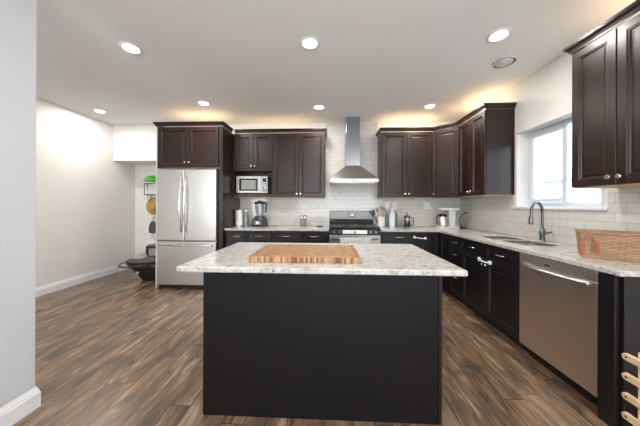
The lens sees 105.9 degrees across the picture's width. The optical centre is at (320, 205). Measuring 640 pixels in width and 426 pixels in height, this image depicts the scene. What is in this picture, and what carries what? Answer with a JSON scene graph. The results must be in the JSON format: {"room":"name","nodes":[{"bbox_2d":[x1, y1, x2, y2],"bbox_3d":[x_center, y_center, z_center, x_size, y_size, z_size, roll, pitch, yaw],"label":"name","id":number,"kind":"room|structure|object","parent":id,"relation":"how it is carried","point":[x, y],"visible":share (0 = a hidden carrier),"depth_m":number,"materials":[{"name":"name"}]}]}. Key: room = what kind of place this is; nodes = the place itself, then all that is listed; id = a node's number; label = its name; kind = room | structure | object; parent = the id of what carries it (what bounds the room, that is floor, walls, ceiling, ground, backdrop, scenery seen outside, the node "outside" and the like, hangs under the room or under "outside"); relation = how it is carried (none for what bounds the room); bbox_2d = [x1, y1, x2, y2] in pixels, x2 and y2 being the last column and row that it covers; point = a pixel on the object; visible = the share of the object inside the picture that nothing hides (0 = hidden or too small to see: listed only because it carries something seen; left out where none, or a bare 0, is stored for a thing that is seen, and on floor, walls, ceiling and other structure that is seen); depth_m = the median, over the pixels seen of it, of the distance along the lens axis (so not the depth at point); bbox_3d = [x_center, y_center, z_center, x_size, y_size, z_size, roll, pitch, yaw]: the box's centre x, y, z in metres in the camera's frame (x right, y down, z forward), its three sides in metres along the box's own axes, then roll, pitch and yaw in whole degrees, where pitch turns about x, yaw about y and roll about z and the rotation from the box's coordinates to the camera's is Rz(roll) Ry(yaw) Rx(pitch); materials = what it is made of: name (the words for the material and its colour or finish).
{"room":"kitchen","nodes":[
{"label":"kitchen","id":0,"kind":"room"},
{"bbox_2d":[0,0,35,407],"bbox_3d":[-1.888,-0.113,-0.311,0.114,2.713,3.610,0,0,3],"label":"wall partition","id":1,"kind":"structure","parent":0,"point":[17,17],"depth_m":1.40,"materials":[{"name":"paint"}]},
{"bbox_2d":[0,386,40,425],"bbox_3d":[-1.893,1.179,-0.304,0.144,0.130,3.625,0,0,3],"label":"baseboard","id":2,"kind":"structure","parent":1,"relation":"attached to","point":[17,409],"depth_m":1.41,"materials":[{"name":"white wood"}]},
{"bbox_2d":[35,97,134,286],"bbox_3d":[-4.014,-0.120,0.880,0.100,2.713,8.600,0,0,3],"label":"wall","id":3,"kind":"structure","parent":0,"point":[77,174],"depth_m":3.81,"materials":[{"name":"paint"}]},
{"bbox_2d":[35,263,128,296],"bbox_3d":[-3.309,1.174,0.776,1.328,0.130,8.256,0,0,3],"label":"baseboard","id":4,"kind":"structure","parent":3,"relation":"attached to","point":[52,287],"depth_m":3.77,"materials":[{"name":"white wood"}]},
{"bbox_2d":[135,165,155,254],"bbox_3d":[-3.092,-0.117,4.951,1.380,2.713,0.104,0,0,3],"label":"wall","id":5,"kind":"structure","parent":0,"point":[143,218],"depth_m":4.92,"materials":[{"name":"paint"}]},
{"bbox_2d":[142,176,155,181],"bbox_3d":[-3.359,-0.544,4.771,0.240,0.115,0.263,0,0,3],"label":"hat","id":6,"kind":"object","parent":5,"relation":"hanging from","point":[148,178],"visible":0.85,"depth_m":4.72,"materials":[{"name":"green fabric"}]},
{"bbox_2d":[144,234,155,247],"bbox_3d":[-3.389,0.706,4.853,0.315,0.305,0.095,0,0,3],"label":"hanging bag","id":7,"kind":"object","parent":5,"relation":"hanging from","point":[150,241],"visible":0.63,"depth_m":4.82,"materials":[{"name":"fabric"}]},
{"bbox_2d":[144,183,155,201],"bbox_3d":[-3.366,-0.262,4.861,0.312,0.369,0.096,0,0,3],"label":"wall hook rack","id":8,"kind":"object","parent":5,"relation":"attached to","point":[144,183],"visible":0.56,"depth_m":4.82,"materials":[{"name":"black plastic"}]},
{"bbox_2d":[146,197,155,214],"bbox_3d":[-3.357,0.009,4.857,0.356,0.356,0.097,0,0,3],"label":"straw hat","id":9,"kind":"object","parent":8,"relation":"hanging from","point":[150,206],"visible":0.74,"depth_m":4.89,"materials":[{"name":"yellow wicker"}]},
{"bbox_2d":[147,185,155,193],"bbox_3d":[-3.376,-0.320,4.860,0.220,0.186,0.020,0,0,3],"label":"bundle","id":10,"kind":"object","parent":8,"relation":"in","point":[151,189],"visible":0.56,"depth_m":4.85,"materials":[{"name":"paper"}]},
{"bbox_2d":[149,215,155,232],"bbox_3d":[-3.363,0.371,4.852,0.178,0.355,0.095,0,0,3],"label":"hanging bag","id":11,"kind":"object","parent":5,"relation":"hanging from","point":[152,227],"visible":0.94,"depth_m":4.82,"materials":[{"name":"grey fabric"}]},
{"bbox_2d":[156,127,159,286],"bbox_3d":[-2.458,0.021,4.272,0.052,2.440,1.196,0,0,3],"label":"wall","id":12,"kind":"structure","parent":0,"point":[156,127],"depth_m":3.67,"materials":[{"name":"paint"}]},
{"bbox_2d":[113,121,460,226],"bbox_3d":[-0.613,-0.109,4.541,6.370,2.713,0.494,0,0,3],"label":"wall","id":13,"kind":"structure","parent":0,"point":[132,144],"depth_m":4.41,"materials":[{"name":"paint"}]},
{"bbox_2d":[152,121,326,137],"bbox_3d":[-1.198,-1.223,3.941,2.609,0.058,0.754,0,0,3],"label":"crown molding","id":14,"kind":"structure","parent":13,"relation":"attached to","point":[289,130],"depth_m":3.89,"materials":[{"name":"brown wood"}]},
{"bbox_2d":[233,133,274,197],"bbox_3d":[-1.107,-0.667,4.124,0.673,1.053,0.381,0,0,3],"label":"upper cabinet","id":15,"kind":"object","parent":13,"relation":"attached to","point":[252,152],"visible":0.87,"depth_m":3.98,"materials":[{"name":"brown wood"}]},
{"bbox_2d":[236,176,271,193],"bbox_3d":[-1.128,-0.345,4.137,0.525,0.292,0.306,0,0,3],"label":"microwave","id":16,"kind":"object","parent":15,"relation":"in","point":[244,184],"visible":0.94,"depth_m":4.00,"materials":[{"name":"silver metal"}]},
{"bbox_2d":[273,133,324,197],"bbox_3d":[-0.346,-0.665,4.090,0.846,1.053,0.381,0,0,3],"label":"upper cabinet","id":17,"kind":"object","parent":13,"relation":"attached to","point":[298,158],"visible":1,"depth_m":3.94,"materials":[{"name":"brown wood"}]},
{"bbox_2d":[240,122,459,226],"bbox_3d":[0.481,-0.555,4.239,3.836,1.813,0.010,0,0,3],"label":"tile backsplash","id":18,"kind":"structure","parent":13,"relation":"attached to","point":[280,211],"depth_m":4.24,"materials":[{"name":"white tile"}]},
{"bbox_2d":[424,203,430,208],"bbox_3d":[1.843,0.001,4.168,0.116,0.116,0.009,0,0,3],"label":"wall outlet","id":19,"kind":"object","parent":18,"relation":"attached to","point":[426,205],"visible":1,"depth_m":4.17,"materials":[{"name":"white plastic"}]},
{"bbox_2d":[329,117,378,184],"bbox_3d":[0.533,-0.907,3.984,0.762,1.104,0.493,0,0,3],"label":"range hood","id":20,"kind":"object","parent":13,"relation":"attached to","point":[352,173],"visible":1,"depth_m":3.95,"materials":[{"name":"silver metal"}]},
{"bbox_2d":[377,132,432,197],"bbox_3d":[1.388,-0.659,4.013,0.805,1.053,0.381,0,0,3],"label":"upper cabinet","id":21,"kind":"object","parent":13,"relation":"attached to","point":[404,164],"visible":1,"depth_m":3.86,"materials":[{"name":"brown wood"}]},
{"bbox_2d":[376,102,516,137],"bbox_3d":[1.670,-1.213,3.566,1.917,0.058,0.568,0,0,42],"label":"crown molding","id":22,"kind":"structure","parent":21,"relation":"attached to","point":[483,106],"depth_m":3.59,"materials":[{"name":"brown wood"}]},
{"bbox_2d":[432,126,468,197],"bbox_3d":[2.083,-0.659,3.864,0.626,1.047,0.616,0,0,3],"label":"upper cabinet","id":23,"kind":"object","parent":13,"relation":"attached to","point":[445,151],"visible":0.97,"depth_m":3.70,"materials":[{"name":"brown wood"}]},
{"bbox_2d":[12,268,607,425],"bbox_3d":[-0.812,1.272,0.737,6.520,0.050,8.600,0,0,3],"label":"floor","id":24,"kind":"structure","parent":0,"point":[120,348],"depth_m":1.85,"materials":[{"name":"brown wood"}]},
{"bbox_2d":[118,253,155,280],"bbox_3d":[-2.936,1.029,4.115,0.811,0.422,0.494,0,0,3],"label":"seat","id":25,"kind":"object","parent":24,"relation":"on","point":[144,266],"visible":0.72,"depth_m":3.94,"materials":[{"name":"black plastic"}]},
{"bbox_2d":[146,243,155,256],"bbox_3d":[-3.079,0.989,4.655,0.420,0.500,0.214,0,0,3],"label":"case","id":26,"kind":"object","parent":24,"relation":"on","point":[151,248],"visible":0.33,"depth_m":4.55,"materials":[{"name":"black plastic"}]},
{"bbox_2d":[157,169,218,287],"bbox_3d":[-1.977,0.348,3.919,0.905,1.790,0.840,0,0,3],"label":"refrigerator","id":27,"kind":"object","parent":24,"relation":"on","point":[187,199],"visible":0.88,"depth_m":3.58,"materials":[{"name":"silver metal"}]},
{"bbox_2d":[157,126,239,249],"bbox_3d":[-1.962,0.023,3.977,1.013,2.440,0.751,0,0,3],"label":"tall cabinet","id":28,"kind":"object","parent":24,"relation":"on","point":[209,147],"visible":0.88,"depth_m":3.65,"materials":[{"name":"brown wood"}]},
{"bbox_2d":[225,230,246,246],"bbox_3d":[-1.289,0.812,3.995,0.330,0.868,0.650,0,0,3],"label":"base cabinet","id":29,"kind":"object","parent":24,"relation":"on","point":[231,237],"visible":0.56,"depth_m":3.71,"materials":[{"name":"brown wood"}]},
{"bbox_2d":[247,231,271,242],"bbox_3d":[-0.926,0.813,3.979,0.395,0.868,0.650,0,0,3],"label":"base cabinet","id":30,"kind":"object","parent":24,"relation":"on","point":[252,236],"visible":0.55,"depth_m":3.69,"materials":[{"name":"brown wood"}]},
{"bbox_2d":[272,231,328,242],"bbox_3d":[-0.297,0.815,3.951,0.862,0.868,0.650,0,0,3],"label":"base cabinet","id":31,"kind":"object","parent":24,"relation":"on","point":[277,236],"visible":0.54,"depth_m":3.66,"materials":[{"name":"brown wood"}]},
{"bbox_2d":[224,225,328,230],"bbox_3d":[-0.657,0.363,3.967,1.592,0.031,0.633,0,0,3],"label":"countertop","id":32,"kind":"structure","parent":31,"relation":"on","point":[249,227],"depth_m":3.70,"materials":[{"name":"stone"}]},
{"bbox_2d":[236,208,242,225],"bbox_3d":[-1.381,0.193,4.106,0.120,0.305,0.120,0,0,3],"label":"paper towel roll","id":33,"kind":"object","parent":32,"relation":"on","point":[239,213],"visible":0.98,"depth_m":4.05,"materials":[{"name":"white paper"}]},
{"bbox_2d":[244,210,247,225],"bbox_3d":[-1.285,0.208,4.161,0.076,0.275,0.076,0,0,3],"label":"glass bottle","id":34,"kind":"object","parent":32,"relation":"on","point":[245,214],"visible":0.99,"depth_m":4.13,"materials":[{"name":"grey glass"}]},
{"bbox_2d":[251,201,266,226],"bbox_3d":[-1.023,0.128,4.098,0.237,0.437,0.239,0,0,3],"label":"blender","id":35,"kind":"object","parent":32,"relation":"on","point":[259,220],"visible":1,"depth_m":4.04,"materials":[{"name":"silver plastic"}]},
{"bbox_2d":[255,204,263,215],"bbox_3d":[-1.033,0.068,4.110,0.156,0.204,0.156,0,0,3],"label":"jar","id":36,"kind":"object","parent":35,"relation":"on","point":[259,208],"depth_m":4.05,"materials":[{"name":"clear glass"}]},
{"bbox_2d":[203,272,441,424],"bbox_3d":[0.016,0.817,1.817,1.399,0.866,0.811,0,0,3],"label":"kitchen island","id":37,"kind":"object","parent":24,"relation":"on","point":[365,348],"visible":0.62,"depth_m":1.41,"materials":[{"name":"brown wood"}]},
{"bbox_2d":[176,242,467,275],"bbox_3d":[0.008,0.366,1.811,1.635,0.033,0.928,0,0,3],"label":"island countertop","id":38,"kind":"structure","parent":37,"relation":"on","point":[376,259],"depth_m":1.44,"materials":[{"name":"stone"}]},
{"bbox_2d":[248,244,360,263],"bbox_3d":[-0.090,0.330,1.706,0.690,0.040,0.460,0,0,2],"label":"cutting board","id":39,"kind":"object","parent":38,"relation":"on","point":[270,253],"visible":1,"depth_m":1.54,"materials":[{"name":"brown wood"}]},
{"bbox_2d":[329,211,380,243],"bbox_3d":[0.521,0.669,3.868,0.762,1.165,0.722,0,0,3],"label":"gas range","id":40,"kind":"object","parent":24,"relation":"on","point":[342,224],"visible":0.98,"depth_m":3.67,"materials":[{"name":"silver metal"}]},
{"bbox_2d":[329,225,380,228],"bbox_3d":[0.522,0.338,3.876,0.762,0.016,0.600,0,0,3],"label":"cooktop","id":41,"kind":"object","parent":40,"relation":"in","point":[330,226],"depth_m":3.62,"materials":[{"name":"metal"}]},
{"bbox_2d":[340,238,370,243],"bbox_3d":[0.504,0.639,3.517,0.440,0.344,0.038,0,0,3],"label":"dish towel","id":42,"kind":"object","parent":40,"relation":"hanging from","point":[342,240],"visible":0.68,"depth_m":3.50,"materials":[{"name":"white fabric"}]},
{"bbox_2d":[381,232,417,246],"bbox_3d":[1.192,0.820,3.884,0.556,0.868,0.650,0,0,3],"label":"base cabinet","id":43,"kind":"object","parent":24,"relation":"on","point":[386,237],"visible":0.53,"depth_m":3.60,"materials":[{"name":"brown wood"}]},
{"bbox_2d":[418,232,455,297],"bbox_3d":[1.923,0.823,3.717,0.917,0.868,0.919,0,0,3],"label":"base cabinet","id":44,"kind":"object","parent":24,"relation":"on","point":[437,244],"visible":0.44,"depth_m":3.57,"materials":[{"name":"brown wood"}]},
{"bbox_2d":[379,226,639,276],"bbox_3d":[1.594,0.371,2.749,1.474,0.031,2.865,0,0,3],"label":"countertop","id":45,"kind":"structure","parent":44,"relation":"on","point":[565,253],"depth_m":1.98,"materials":[{"name":"stone"}]},
{"bbox_2d":[377,216,384,226],"bbox_3d":[1.016,0.266,4.059,0.130,0.175,0.130,0,0,3],"label":"utensil crock","id":46,"kind":"object","parent":45,"relation":"on","point":[381,220],"visible":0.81,"depth_m":4.01,"materials":[{"name":"beige ceramic"}]},
{"bbox_2d":[385,211,387,226],"bbox_3d":[1.115,0.220,4.074,0.050,0.268,0.049,0,0,3],"label":"oil bottle","id":47,"kind":"object","parent":45,"relation":"on","point":[386,215],"visible":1,"depth_m":4.05,"materials":[{"name":"green glass"}]},
{"bbox_2d":[389,208,394,226],"bbox_3d":[1.195,0.197,4.031,0.104,0.315,0.104,0,0,3],"label":"bottle","id":48,"kind":"object","parent":45,"relation":"on","point":[392,214],"visible":0.97,"depth_m":3.99,"materials":[{"name":"white plastic"}]},
{"bbox_2d":[395,211,397,226],"bbox_3d":[1.277,0.220,4.067,0.050,0.268,0.049,0,0,3],"label":"oil bottle","id":49,"kind":"object","parent":45,"relation":"on","point":[396,215],"visible":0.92,"depth_m":4.05,"materials":[{"name":"green glass"}]},
{"bbox_2d":[404,212,413,227],"bbox_3d":[1.460,0.232,3.999,0.160,0.247,0.107,0,0,3],"label":"press","id":50,"kind":"object","parent":45,"relation":"on","point":[406,217],"visible":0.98,"depth_m":3.96,"materials":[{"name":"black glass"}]},
{"bbox_2d":[435,208,459,228],"bbox_3d":[2.046,0.195,3.908,0.310,0.325,0.210,0,0,3],"label":"coffee maker","id":51,"kind":"object","parent":45,"relation":"on","point":[451,212],"visible":0.89,"depth_m":3.89,"materials":[{"name":"white plastic"}]},
{"bbox_2d":[436,214,447,225],"bbox_3d":[1.971,0.227,3.904,0.150,0.195,0.153,0,0,40],"label":"coffee carafe","id":52,"kind":"object","parent":51,"relation":"on","point":[441,219],"visible":1,"depth_m":3.85,"materials":[{"name":"silver metal"}]},
{"bbox_2d":[458,212,466,228],"bbox_3d":[2.259,0.227,3.834,0.104,0.261,0.092,0,0,43],"label":"stand","id":53,"kind":"object","parent":45,"relation":"on","point":[461,227],"visible":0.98,"depth_m":3.83,"materials":[{"name":"black plastic"}]},
{"bbox_2d":[481,236,557,245],"bbox_3d":[2.023,0.375,2.517,0.326,0.024,0.726,0,0,3],"label":"sink","id":54,"kind":"object","parent":45,"relation":"in","point":[526,243],"visible":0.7,"depth_m":2.51,"materials":[{"name":"silver metal"}]},
{"bbox_2d":[528,201,552,241],"bbox_3d":[2.158,0.156,2.402,0.212,0.403,0.128,0,0,3],"label":"kitchen faucet","id":55,"kind":"object","parent":45,"relation":"on","point":[542,232],"visible":0.99,"depth_m":2.41,"materials":[{"name":"silver metal"}]},
{"bbox_2d":[575,229,639,262],"bbox_3d":[2.002,0.265,1.610,0.411,0.183,0.251,0,0,40],"label":"woven basket","id":56,"kind":"object","parent":45,"relation":"on","point":[599,244],"visible":1,"depth_m":1.60,"materials":[{"name":"beige wicker"}]},
{"bbox_2d":[450,235,468,307],"bbox_3d":[2.029,0.823,3.107,0.650,0.868,0.290,0,0,3],"label":"base cabinet","id":57,"kind":"object","parent":24,"relation":"on","point":[455,242],"visible":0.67,"depth_m":3.10,"materials":[{"name":"brown wood"}]},
{"bbox_2d":[461,238,528,352],"bbox_3d":[2.002,0.823,2.496,0.650,0.868,0.928,0,0,3],"label":"base cabinet","id":58,"kind":"object","parent":24,"relation":"on","point":[492,292],"depth_m":2.40,"materials":[{"name":"brown wood"}]},
{"bbox_2d":[519,253,597,405],"bbox_3d":[1.944,0.825,1.728,0.684,0.864,0.599,0,0,3],"label":"dishwasher","id":59,"kind":"object","parent":24,"relation":"on","point":[558,301],"visible":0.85,"depth_m":1.66,"materials":[{"name":"silver metal"}]},
{"bbox_2d":[598,271,639,425],"bbox_3d":[1.961,0.823,1.371,0.632,0.868,0.104,0,0,3],"label":"base cabinet","id":60,"kind":"object","parent":24,"relation":"on","point":[618,297],"visible":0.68,"depth_m":1.35,"materials":[{"name":"brown wood"}]},
{"bbox_2d":[621,352,639,425],"bbox_3d":[1.573,0.955,0.834,0.379,0.600,0.566,0,0,3],"label":"wooden rack","id":61,"kind":"object","parent":24,"relation":"on","point":[632,359],"visible":1,"depth_m":1.08,"materials":[{"name":"brown wood"}]},
{"bbox_2d":[36,0,635,124],"bbox_3d":[-0.803,-1.491,0.737,6.520,0.050,8.600,0,0,3],"label":"ceiling","id":62,"kind":"structure","parent":0,"point":[374,60],"depth_m":2.36,"materials":[{"name":"paint"}]},
{"bbox_2d":[92,109,107,113],"bbox_3d":[-3.429,-1.468,3.758,0.184,0.011,0.184,0,0,3],"label":"recessed light","id":63,"kind":"object","parent":62,"relation":"in","point":[94,110],"visible":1,"depth_m":3.75,"materials":[{"name":"white plastic"}]},
{"bbox_2d":[118,42,142,54],"bbox_3d":[-1.764,-1.463,2.249,0.184,0.011,0.184,0,0,3],"label":"recessed light","id":64,"kind":"object","parent":62,"relation":"in","point":[131,48],"visible":1,"depth_m":2.24,"materials":[{"name":"white"}]},
{"bbox_2d":[197,100,210,105],"bbox_3d":[-1.664,-1.462,3.451,0.184,0.011,0.184,0,0,3],"label":"recessed light","id":65,"kind":"object","parent":62,"relation":"in","point":[200,102],"visible":1,"depth_m":3.44,"materials":[{"name":"white"}]},
{"bbox_2d":[300,36,319,49],"bbox_3d":[-0.094,-1.457,2.172,0.184,0.011,0.184,0,0,3],"label":"recessed light","id":66,"kind":"object","parent":62,"relation":"in","point":[309,42],"visible":1,"depth_m":2.16,"materials":[{"name":"white plastic"}]},
{"bbox_2d":[313,105,324,109],"bbox_3d":[-0.022,-1.457,3.577,0.184,0.011,0.184,0,0,3],"label":"recessed light","id":67,"kind":"object","parent":62,"relation":"in","point":[317,107],"visible":1,"depth_m":3.57,"materials":[{"name":"white"}]},
{"bbox_2d":[423,104,436,108],"bbox_3d":[1.599,-1.451,3.527,0.184,0.011,0.184,0,0,3],"label":"recessed light","id":68,"kind":"object","parent":62,"relation":"in","point":[428,106],"visible":1,"depth_m":3.52,"materials":[{"name":"white"}]},
{"bbox_2d":[486,28,512,42],"bbox_3d":[1.523,-1.451,2.062,0.184,0.011,0.184,0,0,3],"label":"recessed light","id":69,"kind":"object","parent":62,"relation":"in","point":[501,34],"visible":1,"depth_m":2.06,"materials":[{"name":"white"}]},
{"bbox_2d":[492,56,516,67],"bbox_3d":[1.859,-1.442,2.447,0.208,0.028,0.208,0,0,3],"label":"ceiling fitting","id":70,"kind":"object","parent":62,"relation":"attached to","point":[503,62],"visible":1,"depth_m":2.42,"materials":[{"name":"silver metal"}]},
{"bbox_2d":[461,11,639,244],"bbox_3d":[2.311,-0.099,0.297,0.150,2.713,8.000,0,0,3],"label":"wall","id":71,"kind":"structure","parent":0,"point":[546,94],"depth_m":2.61,"materials":[{"name":"paint"}]},
{"bbox_2d":[458,108,514,196],"bbox_3d":[2.178,-0.656,3.246,0.381,1.053,0.620,0,0,3],"label":"upper cabinet","id":72,"kind":"object","parent":71,"relation":"attached to","point":[486,168],"visible":1,"depth_m":2.94,"materials":[{"name":"brown wood"}]},
{"bbox_2d":[460,188,639,245],"bbox_3d":[2.337,0.115,2.704,0.010,0.487,2.890,0,0,3],"label":"tile backsplash","id":73,"kind":"structure","parent":71,"relation":"attached to","point":[496,214],"depth_m":2.41,"materials":[{"name":"white tile"}]},
{"bbox_2d":[512,111,607,209],"bbox_3d":[2.392,-0.419,2.428,0.180,0.910,0.995,0,0,3],"label":"window","id":74,"kind":"structure","parent":71,"relation":"in","point":[550,147],"depth_m":2.52,"materials":[{"name":"plastic"}]},
{"bbox_2d":[563,0,639,54],"bbox_3d":[2.105,-1.212,1.597,0.383,0.058,0.636,0,0,3],"label":"crown molding","id":75,"kind":"structure","parent":71,"relation":"attached to","point":[633,8],"depth_m":1.64,"materials":[{"name":"brown wood"}]},
{"bbox_2d":[572,13,639,187],"bbox_3d":[2.103,-0.659,1.580,0.381,1.048,0.600,0,0,3],"label":"upper cabinet","id":76,"kind":"object","parent":71,"relation":"attached to","point":[606,72],"visible":1,"depth_m":1.64,"materials":[{"name":"brown wood"}]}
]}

